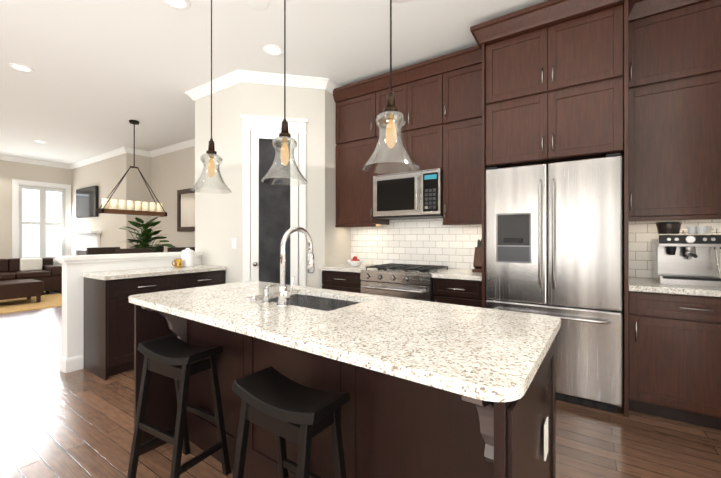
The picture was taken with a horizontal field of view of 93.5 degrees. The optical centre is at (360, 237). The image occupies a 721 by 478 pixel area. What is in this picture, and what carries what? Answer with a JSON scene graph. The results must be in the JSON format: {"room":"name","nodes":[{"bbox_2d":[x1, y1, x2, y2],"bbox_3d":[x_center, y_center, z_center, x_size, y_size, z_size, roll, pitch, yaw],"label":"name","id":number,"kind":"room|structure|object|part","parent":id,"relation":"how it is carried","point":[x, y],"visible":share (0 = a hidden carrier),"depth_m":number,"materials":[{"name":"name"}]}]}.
{"room":"kitchen","nodes":[
{"label":"kitchen","id":0,"kind":"room"},
{"bbox_2d":[0,160,71,260],"bbox_3d":[-8.927,-0.298,6.356,0.100,3.100,6.500,0,0,33],"label":"wall","id":1,"kind":"structure","parent":0,"point":[10,171],"depth_m":7.73,"materials":[{"name":"paint"}]},
{"bbox_2d":[0,155,67,168],"bbox_3d":[-8.957,-1.798,6.143,0.085,0.100,5.930,0,0,33],"label":"crown molding","id":2,"kind":"structure","parent":1,"relation":"attached to","point":[2,157],"depth_m":8.00,"materials":[{"name":"white wood"}]},
{"bbox_2d":[12,179,70,265],"bbox_3d":[-7.676,-0.327,8.191,0.170,2.040,1.100,0,0,33],"label":"living room window","id":3,"kind":"structure","parent":1,"relation":"in","point":[16,183],"depth_m":8.07,"materials":[{"name":"white wood"}]},
{"bbox_2d":[19,185,64,259],"bbox_3d":[-7.689,-0.347,8.199,0.042,1.766,0.826,0,0,33],"label":"window shutters","id":4,"kind":"object","parent":3,"relation":"attached to","point":[42,240],"visible":0.94,"depth_m":8.17,"materials":[{"name":"white"}]},
{"bbox_3d":[-7.746,-0.347,8.237,0.002,1.760,0.820,0,0,33],"label":"window daylight","id":5,"kind":"part","parent":3,"relation":"part of","materials":[{"name":"white glass"}]},
{"bbox_2d":[72,153,150,248],"bbox_3d":[-5.952,-0.297,8.001,3.060,3.100,0.480,0,0,33],"label":"wall","id":6,"kind":"structure","parent":0,"point":[105,176],"depth_m":7.30,"materials":[{"name":"paint"}]},
{"bbox_2d":[76,186,97,217],"bbox_3d":[-6.480,-0.837,8.018,1.200,0.700,0.050,0,0,33],"label":"television","id":7,"kind":"object","parent":6,"relation":"attached to","point":[86,202],"visible":0.89,"depth_m":7.93,"materials":[{"name":"black plastic"}]},
{"bbox_2d":[68,146,128,168],"bbox_3d":[-6.035,-1.797,7.718,3.055,0.100,0.085,0,0,33],"label":"crown molding","id":8,"kind":"structure","parent":6,"relation":"attached to","point":[121,150],"depth_m":7.56,"materials":[{"name":"white"}]},
{"bbox_2d":[129,148,148,156],"bbox_3d":[-4.666,-1.797,7.096,0.085,0.100,0.360,0,0,33],"label":"crown molding","id":9,"kind":"structure","parent":6,"relation":"attached to","point":[131,150],"depth_m":7.12,"materials":[{"name":"white"}]},
{"bbox_2d":[62,257,200,357],"bbox_3d":[-2.416,0.731,3.733,0.140,1.040,1.320,0,0,33],"label":"wall","id":10,"kind":"structure","parent":0,"point":[72,312],"depth_m":3.21,"materials":[{"name":"white paint"}]},
{"bbox_2d":[55,251,202,372],"bbox_3d":[-2.427,0.711,3.716,0.220,1.080,1.360,0,0,33],"label":"trim","id":11,"kind":"structure","parent":10,"relation":"attached to","point":[71,364],"depth_m":3.30,"materials":[{"name":"white wood"}]},
{"bbox_2d":[195,83,350,288],"bbox_3d":[-1.118,-0.299,4.387,1.590,3.100,1.200,0,0,33],"label":"wall","id":12,"kind":"structure","parent":0,"point":[218,222],"depth_m":3.98,"materials":[{"name":"paint"}]},
{"bbox_2d":[191,92,205,100],"bbox_3d":[-1.845,-1.798,4.807,0.085,0.100,1.080,0,0,33],"label":"crown molding","id":13,"kind":"structure","parent":12,"relation":"attached to","point":[195,96],"depth_m":4.25,"materials":[{"name":"white paint"}]},
{"bbox_2d":[232,238,236,248],"bbox_3d":[-1.446,0.061,3.878,0.080,0.120,0.010,0,0,33],"label":"switch plate","id":14,"kind":"object","parent":12,"relation":"attached to","point":[234,243],"visible":1,"depth_m":3.87,"materials":[{"name":"white plastic"}]},
{"bbox_2d":[240,114,307,286],"bbox_3d":[-1.138,-0.061,3.969,0.936,2.625,0.550,0,0,33],"label":"door frame","id":15,"kind":"structure","parent":12,"relation":"attached to","point":[266,123],"depth_m":3.85,"materials":[{"name":"white wood"}]},
{"bbox_2d":[251,130,297,285],"bbox_3d":[-0.986,0.015,3.853,0.388,2.448,0.417,0,0,33],"label":"pantry door","id":16,"kind":"structure","parent":12,"relation":"in","point":[274,212],"depth_m":3.85,"materials":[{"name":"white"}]},
{"bbox_2d":[322,78,341,93],"bbox_3d":[-0.277,-1.799,4.142,0.085,0.100,0.465,0,0,33],"label":"crown molding","id":17,"kind":"structure","parent":12,"relation":"attached to","point":[328,85],"depth_m":3.99,"materials":[{"name":"white wood"}]},
{"bbox_2d":[0,0,547,163],"bbox_3d":[-3.937,-1.889,3.071,12.050,0.080,6.700,0,0,33],"label":"ceiling","id":18,"kind":"structure","parent":0,"point":[98,78],"depth_m":3.38,"materials":[{"name":"paint"}]},
{"bbox_2d":[8,63,33,72],"bbox_3d":[-3.683,-1.846,3.683,0.204,0.005,0.204,0,0,33],"label":"recessed light","id":19,"kind":"object","parent":18,"relation":"in","point":[20,67],"visible":1,"depth_m":3.67,"materials":[{"name":"white plastic"}]},
{"bbox_2d":[96,120,166,216],"bbox_3d":[-3.582,-1.105,5.364,0.182,1.486,0.932,0,0,33],"label":"chandelier","id":20,"kind":"object","parent":18,"relation":"hanging from","point":[105,209],"visible":1,"depth_m":5.31,"materials":[{"name":"black metal"}]},
{"bbox_2d":[162,0,190,9],"bbox_3d":[-1.442,-1.847,2.650,0.204,0.005,0.204,0,0,33],"label":"recessed light","id":21,"kind":"object","parent":18,"relation":"in","point":[180,4],"visible":1,"depth_m":2.68,"materials":[{"name":"white"}]},
{"bbox_2d":[190,0,231,193],"bbox_3d":[-0.926,-1.069,2.106,0.239,1.560,0.239,0,0,33],"label":"pendant light","id":22,"kind":"object","parent":18,"relation":"hanging from","point":[211,152],"visible":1,"depth_m":2.09,"materials":[{"name":"clear glass"}]},
{"bbox_3d":[-0.926,-0.407,2.105,0.239,0.235,0.239,0,0,33],"label":"lamp shade","id":23,"kind":"part","parent":22,"relation":"part of","materials":[{"name":"clear glass"}]},
{"bbox_3d":[-0.926,-0.434,2.106,0.046,0.122,0.046,0,0,33],"label":"bulb","id":24,"kind":"part","parent":22,"relation":"part of","materials":[{"name":"glass"}]},
{"bbox_3d":[-0.926,-1.172,2.106,0.130,1.354,0.130,0,0,33],"label":"cord","id":25,"kind":"part","parent":22,"relation":"part of","materials":[{"name":"brown metal"}]},
{"bbox_2d":[243,0,269,10],"bbox_3d":[-0.815,-1.847,2.656,0.200,0.004,0.200,0,0,33],"label":"ceiling speaker","id":26,"kind":"object","parent":18,"relation":"attached to","point":[259,5],"visible":1,"depth_m":2.68,"materials":[{"name":"white plastic"}]},
{"bbox_2d":[263,44,283,55],"bbox_3d":[-0.855,-1.846,3.341,0.204,0.005,0.204,0,0,33],"label":"recessed light","id":27,"kind":"object","parent":18,"relation":"in","point":[273,50],"visible":0.98,"depth_m":3.34,"materials":[{"name":"white"}]},
{"bbox_2d":[261,0,307,184],"bbox_3d":[-0.391,-1.070,1.754,0.239,1.560,0.239,0,0,33],"label":"pendant light","id":28,"kind":"object","parent":18,"relation":"hanging from","point":[285,136],"visible":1,"depth_m":1.74,"materials":[{"name":"clear glass"}]},
{"bbox_3d":[-0.391,-0.407,1.754,0.239,0.235,0.239,0,0,33],"label":"lamp shade","id":29,"kind":"part","parent":28,"relation":"part of","materials":[{"name":"clear glass"}]},
{"bbox_3d":[-0.391,-0.434,1.754,0.046,0.122,0.046,0,0,33],"label":"bulb","id":30,"kind":"part","parent":28,"relation":"part of","materials":[{"name":"glass"}]},
{"bbox_3d":[-0.391,-1.172,1.754,0.130,1.354,0.130,0,0,33],"label":"cord","id":31,"kind":"part","parent":28,"relation":"part of","materials":[{"name":"brown metal"}]},
{"bbox_2d":[363,0,419,173],"bbox_3d":[0.126,-1.070,1.413,0.239,1.560,0.239,0,0,33],"label":"pendant light","id":32,"kind":"object","parent":18,"relation":"hanging from","point":[390,112],"visible":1,"depth_m":1.40,"materials":[{"name":"clear glass"}]},
{"bbox_3d":[0.126,-0.434,1.413,0.046,0.122,0.046,0,0,33],"label":"bulb","id":33,"kind":"part","parent":32,"relation":"part of","materials":[{"name":"glass"}]},
{"bbox_3d":[0.126,-1.172,1.413,0.130,1.354,0.130,0,0,33],"label":"cord","id":34,"kind":"part","parent":32,"relation":"part of","materials":[{"name":"brown metal"}]},
{"bbox_3d":[0.126,-0.407,1.413,0.239,0.235,0.239,0,0,33],"label":"lamp shade","id":35,"kind":"part","parent":32,"relation":"part of","materials":[{"name":"clear glass"}]},
{"bbox_2d":[0,291,720,477],"bbox_3d":[-3.937,1.281,3.069,12.050,0.060,6.700,0,0,33],"label":"floor","id":36,"kind":"structure","parent":0,"point":[55,422],"depth_m":2.17,"materials":[{"name":"brown wood"}]},
{"bbox_2d":[0,293,61,313],"bbox_3d":[-6.624,1.246,6.144,1.820,0.012,2.280,0,0,33],"label":"living room rug","id":37,"kind":"object","parent":36,"relation":"on","point":[24,304],"visible":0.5,"depth_m":6.41,"materials":[{"name":"yellow carpet"}]},
{"bbox_2d":[0,279,42,301],"bbox_3d":[-6.673,1.036,6.368,0.750,0.408,0.900,0,0,33],"label":"leather ottoman","id":38,"kind":"object","parent":37,"relation":"on","point":[20,288],"visible":0.98,"depth_m":6.33,"materials":[{"name":"brown leather"}]},
{"bbox_2d":[0,257,61,292],"bbox_3d":[-7.709,0.847,7.068,0.970,0.788,2.130,0,0,33],"label":"leather sofa","id":39,"kind":"object","parent":36,"relation":"on","point":[47,272],"visible":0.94,"depth_m":7.46,"materials":[{"name":"brown leather"}]},
{"bbox_2d":[53,230,100,292],"bbox_3d":[-6.693,0.543,7.930,1.760,1.420,0.450,0,0,33],"label":"fireplace mantel","id":40,"kind":"object","parent":36,"relation":"on","point":[82,242],"visible":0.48,"depth_m":8.06,"materials":[{"name":"white"}]},
{"bbox_2d":[86,247,119,254],"bbox_3d":[-4.334,0.702,5.594,0.529,1.100,0.460,0,0,33],"label":"dining chair","id":41,"kind":"object","parent":36,"relation":"on","point":[100,250],"visible":0.12,"depth_m":5.42,"materials":[{"name":"brown wood"}]},
{"bbox_2d":[116,248,151,253],"bbox_3d":[-3.072,0.702,4.763,0.529,1.100,0.460,0,0,33],"label":"dining chair","id":42,"kind":"object","parent":36,"relation":"on","point":[133,250],"visible":0.06,"depth_m":4.86,"materials":[{"name":"brown wood"}]},
{"bbox_2d":[137,246,163,252],"bbox_3d":[-3.949,0.702,6.179,0.529,1.100,0.460,0,0,33],"label":"dining chair","id":43,"kind":"object","parent":36,"relation":"on","point":[161,249],"visible":0.02,"depth_m":6.13,"materials":[{"name":"brown fabric"}]},
{"bbox_2d":[81,264,226,380],"bbox_3d":[-2.104,0.791,3.588,0.536,0.920,1.212,0,0,33],"label":"cabinets","id":44,"kind":"object","parent":36,"relation":"on","point":[108,329],"visible":0.44,"depth_m":3.12,"materials":[{"name":"brown wood"}]},
{"bbox_2d":[81,264,226,280],"bbox_3d":[-2.108,0.351,3.591,0.525,0.040,1.212,0,0,33],"label":"countertop","id":45,"kind":"structure","parent":44,"relation":"on","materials":[{"name":"stone"}]},
{"bbox_2d":[172,259,181,267],"bbox_3d":[-2.049,0.283,3.782,0.080,0.095,0.115,0,0,33],"label":"mug","id":46,"kind":"object","parent":45,"relation":"on","point":[177,263],"visible":1,"depth_m":3.76,"materials":[{"name":"gold metal"}]},
{"bbox_2d":[181,248,193,266],"bbox_3d":[-2.001,0.222,3.927,0.132,0.217,0.132,0,0,33],"label":"canister","id":47,"kind":"object","parent":45,"relation":"on","point":[187,256],"visible":0.96,"depth_m":3.87,"materials":[{"name":"white ceramic"}]},
{"bbox_2d":[127,334,230,477],"bbox_3d":[-0.932,0.899,1.750,0.420,0.701,0.333,0,0,29],"label":"stool","id":48,"kind":"object","parent":36,"relation":"on","point":[168,355],"visible":1,"depth_m":1.72,"materials":[{"name":"black paint"}]},
{"bbox_2d":[167,247,194,251],"bbox_3d":[-2.687,0.702,5.348,0.529,1.100,0.460,0,0,33],"label":"dining chair","id":49,"kind":"object","parent":36,"relation":"on","point":[176,249],"visible":0.12,"depth_m":5.39,"materials":[{"name":"brown wood"}]},
{"bbox_2d":[232,366,349,477],"bbox_3d":[-0.264,0.899,1.256,0.420,0.701,0.333,0,0,35],"label":"stool","id":50,"kind":"object","parent":36,"relation":"on","point":[282,407],"visible":1,"depth_m":1.22,"materials":[{"name":"black paint"}]},
{"bbox_2d":[322,272,361,292],"bbox_3d":[-0.048,0.811,4.038,0.572,0.880,0.600,0,0,33],"label":"base cabinet","id":51,"kind":"object","parent":36,"relation":"on","point":[339,281],"depth_m":3.78,"materials":[{"name":"brown wood"}]},
{"bbox_2d":[319,264,375,271],"bbox_3d":[-0.062,0.351,4.018,0.574,0.040,0.630,0,0,33],"label":"countertop","id":52,"kind":"structure","parent":51,"relation":"on","point":[341,267],"depth_m":3.83,"materials":[{"name":"white stone"}]},
{"bbox_2d":[346,256,363,265],"bbox_3d":[-0.063,0.273,4.015,0.210,0.115,0.210,0,0,33],"label":"fruit bowl","id":53,"kind":"object","parent":52,"relation":"on","point":[355,261],"visible":1,"depth_m":3.96,"materials":[{"name":"white ceramic"}]},
{"bbox_2d":[134,305,555,477],"bbox_3d":[-0.230,0.807,1.687,2.027,0.887,0.845,0,0,36],"label":"kitchen island","id":54,"kind":"object","parent":36,"relation":"on","point":[439,390],"depth_m":1.31,"materials":[{"name":"dark wood"},{"name":"granite"}]},
{"bbox_2d":[129,281,560,412],"bbox_3d":[-0.253,0.346,1.672,2.070,0.032,0.865,0,0,36],"label":"island countertop","id":55,"kind":"structure","parent":54,"relation":"on","point":[491,356],"depth_m":1.22,"materials":[{"name":"white stone"}]},
{"bbox_2d":[250,284,276,304],"bbox_3d":[-0.499,0.283,1.742,0.140,0.093,0.080,0,0,36],"label":"soap dispenser","id":56,"kind":"object","parent":55,"relation":"on","point":[266,301],"visible":1,"depth_m":1.69,"materials":[{"name":"silver metal"}]},
{"bbox_2d":[276,226,313,307],"bbox_3d":[-0.299,0.136,1.681,0.111,0.388,0.239,0,0,36],"label":"faucet","id":57,"kind":"object","parent":55,"relation":"on","point":[283,294],"visible":1,"depth_m":1.62,"materials":[{"name":"silver metal"}]},
{"bbox_2d":[269,294,359,310],"bbox_3d":[-0.279,0.483,1.861,0.639,0.239,0.414,0,0,36],"label":"sink","id":58,"kind":"object","parent":55,"relation":"in","point":[323,302],"depth_m":2.07,"materials":[{"name":"silver metal"}]},
{"bbox_2d":[360,263,448,301],"bbox_3d":[0.483,0.777,3.608,0.778,0.948,0.714,0,0,33],"label":"range","id":59,"kind":"object","parent":36,"relation":"on","point":[411,281],"visible":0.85,"depth_m":3.37,"materials":[{"name":"silver metal"}]},
{"bbox_2d":[433,280,486,307],"bbox_3d":[1.038,0.810,3.322,0.454,0.880,0.600,0,0,33],"label":"base cabinet","id":60,"kind":"object","parent":36,"relation":"on","point":[472,293],"depth_m":3.05,"materials":[{"name":"brown wood"}]},
{"bbox_2d":[432,268,485,279],"bbox_3d":[1.025,0.350,3.302,0.454,0.040,0.630,0,0,33],"label":"countertop","id":61,"kind":"structure","parent":60,"relation":"on","point":[451,274],"depth_m":3.10,"materials":[{"name":"white stone"}]},
{"bbox_2d":[472,239,481,272],"bbox_3d":[1.186,0.169,3.349,0.100,0.323,0.240,0,0,33],"label":"knife block","id":62,"kind":"object","parent":61,"relation":"on","point":[477,263],"visible":0.56,"depth_m":3.31,"materials":[{"name":"brown wood"}]},
{"bbox_2d":[486,153,621,412],"bbox_3d":[1.598,0.327,2.855,0.924,1.848,0.701,0,0,33],"label":"refrigerator","id":63,"kind":"object","parent":36,"relation":"on","point":[553,239],"visible":0.9,"depth_m":2.54,"materials":[{"name":"grey metal"}]},
{"bbox_2d":[621,280,720,429],"bbox_3d":[2.346,0.810,2.461,0.682,0.880,0.600,0,0,33],"label":"base cabinet","id":64,"kind":"object","parent":36,"relation":"on","point":[671,345],"depth_m":2.28,"materials":[{"name":"brown wood"}]},
{"bbox_2d":[622,276,720,295],"bbox_3d":[2.332,0.350,2.442,0.684,0.040,0.630,0,0,33],"label":"countertop","id":65,"kind":"structure","parent":64,"relation":"on","point":[634,284],"depth_m":2.28,"materials":[{"name":"white stone"}]},
{"bbox_2d":[652,222,720,287],"bbox_3d":[2.370,0.106,2.365,0.465,0.448,0.461,0,0,33],"label":"coffee machine","id":66,"kind":"object","parent":65,"relation":"on","point":[687,260],"visible":1,"depth_m":2.36,"materials":[{"name":"silver metal"}]},
{"bbox_3d":[-3.505,0.869,5.479,1.000,0.765,1.500,0,0,33],"label":"dining table","id":67,"kind":"object","parent":36,"relation":"on","visible":0},
{"bbox_2d":[119,217,174,251],"bbox_3d":[-3.305,0.073,5.267,0.789,0.828,0.839,0,0,33],"label":"fiddle-leaf fig plant","id":68,"kind":"object","parent":67,"relation":"on","point":[145,235],"visible":0.62,"depth_m":5.23,"materials":[{"name":"plant"}]},
{"bbox_2d":[151,146,639,277],"bbox_3d":[-2.122,-0.298,5.826,12.050,3.100,0.100,0,0,33],"label":"wall","id":69,"kind":"structure","parent":0,"point":[172,173],"depth_m":6.91,"materials":[{"name":"paint"}]},
{"bbox_2d":[148,139,194,156],"bbox_3d":[-3.021,-1.798,6.308,3.700,0.100,0.085,0,0,33],"label":"crown molding","id":70,"kind":"structure","parent":69,"relation":"attached to","point":[190,143],"depth_m":6.79,"materials":[{"name":"white paint"}]},
{"bbox_2d":[177,188,194,231],"bbox_3d":[-3.312,-0.537,6.528,0.770,0.820,0.033,0,0,33],"label":"mirror","id":71,"kind":"object","parent":69,"relation":"attached to","point":[185,209],"visible":0.62,"depth_m":6.57,"materials":[{"name":"brown wood"}]},
{"bbox_2d":[335,76,378,143],"bbox_3d":[0.048,-1.469,4.131,0.630,0.640,0.340,0,0,33],"label":"upper cabinet","id":72,"kind":"object","parent":69,"relation":"attached to","point":[357,106],"depth_m":3.98,"materials":[{"name":"brown wood"}]},
{"bbox_2d":[335,136,388,226],"bbox_3d":[0.023,-0.654,4.147,0.570,0.991,0.340,0,0,33],"label":"upper cabinet","id":73,"kind":"object","parent":69,"relation":"attached to","point":[354,185],"depth_m":4.01,"materials":[{"name":"brown wood"}]},
{"bbox_2d":[375,124,442,175],"bbox_3d":[0.591,-0.924,3.773,0.784,0.450,0.340,0,0,33],"label":"upper cabinet","id":74,"kind":"object","parent":69,"relation":"attached to","point":[425,145],"depth_m":3.57,"materials":[{"name":"brown wood"}]},
{"bbox_2d":[373,168,442,219],"bbox_3d":[0.560,-0.456,3.726,0.778,0.474,0.451,0,0,33],"label":"microwave","id":75,"kind":"object","parent":74,"relation":"attached to","point":[409,195],"visible":1,"depth_m":3.56,"materials":[{"name":"silver metal"}]},
{"bbox_2d":[379,56,450,135],"bbox_3d":[0.591,-1.469,3.773,0.904,0.640,0.340,0,0,33],"label":"upper cabinet","id":76,"kind":"object","parent":69,"relation":"attached to","point":[422,92],"depth_m":3.54,"materials":[{"name":"brown wood"}]},
{"bbox_2d":[441,116,486,223],"bbox_3d":[1.111,-0.654,3.431,0.455,0.991,0.340,0,0,33],"label":"upper cabinet","id":77,"kind":"object","parent":69,"relation":"attached to","point":[464,174],"depth_m":3.30,"materials":[{"name":"brown wood"}]},
{"bbox_2d":[451,44,482,123],"bbox_3d":[1.086,-1.472,3.448,0.515,0.644,0.340,0,0,33],"label":"upper cabinet","id":78,"kind":"object","parent":69,"relation":"attached to","point":[466,67],"depth_m":3.28,"materials":[{"name":"brown wood"}]},
{"bbox_2d":[351,218,720,277],"bbox_3d":[1.335,0.056,3.484,3.498,0.548,0.010,0,0,33],"label":"tile backsplash","id":79,"kind":"structure","parent":69,"relation":"attached to","point":[436,241],"depth_m":3.78,"materials":[{"name":"white tile"}]},
{"bbox_2d":[483,0,626,99],"bbox_3d":[1.638,-1.470,2.916,0.944,0.640,0.620,0,0,33],"label":"upper cabinet","id":80,"kind":"object","parent":69,"relation":"attached to","point":[572,41],"depth_m":2.62,"materials":[{"name":"brown wood"}]},
{"bbox_2d":[483,72,626,167],"bbox_3d":[1.638,-0.885,2.916,0.944,0.530,0.620,0,0,33],"label":"upper cabinet","id":81,"kind":"object","parent":69,"relation":"attached to","point":[587,119],"depth_m":2.62,"materials":[{"name":"brown wood"}]},
{"bbox_2d":[622,68,720,219],"bbox_3d":[2.417,-0.655,2.571,0.681,0.991,0.340,0,0,33],"label":"upper cabinet","id":82,"kind":"object","parent":69,"relation":"attached to","point":[636,84],"depth_m":2.46,"materials":[{"name":"brown wood"}]},
{"bbox_2d":[627,0,720,83],"bbox_3d":[2.417,-1.472,2.571,0.681,0.644,0.340,0,0,33],"label":"upper cabinet","id":83,"kind":"object","parent":69,"relation":"attached to","point":[665,38],"depth_m":2.46,"materials":[{"name":"brown wood"}]}
]}

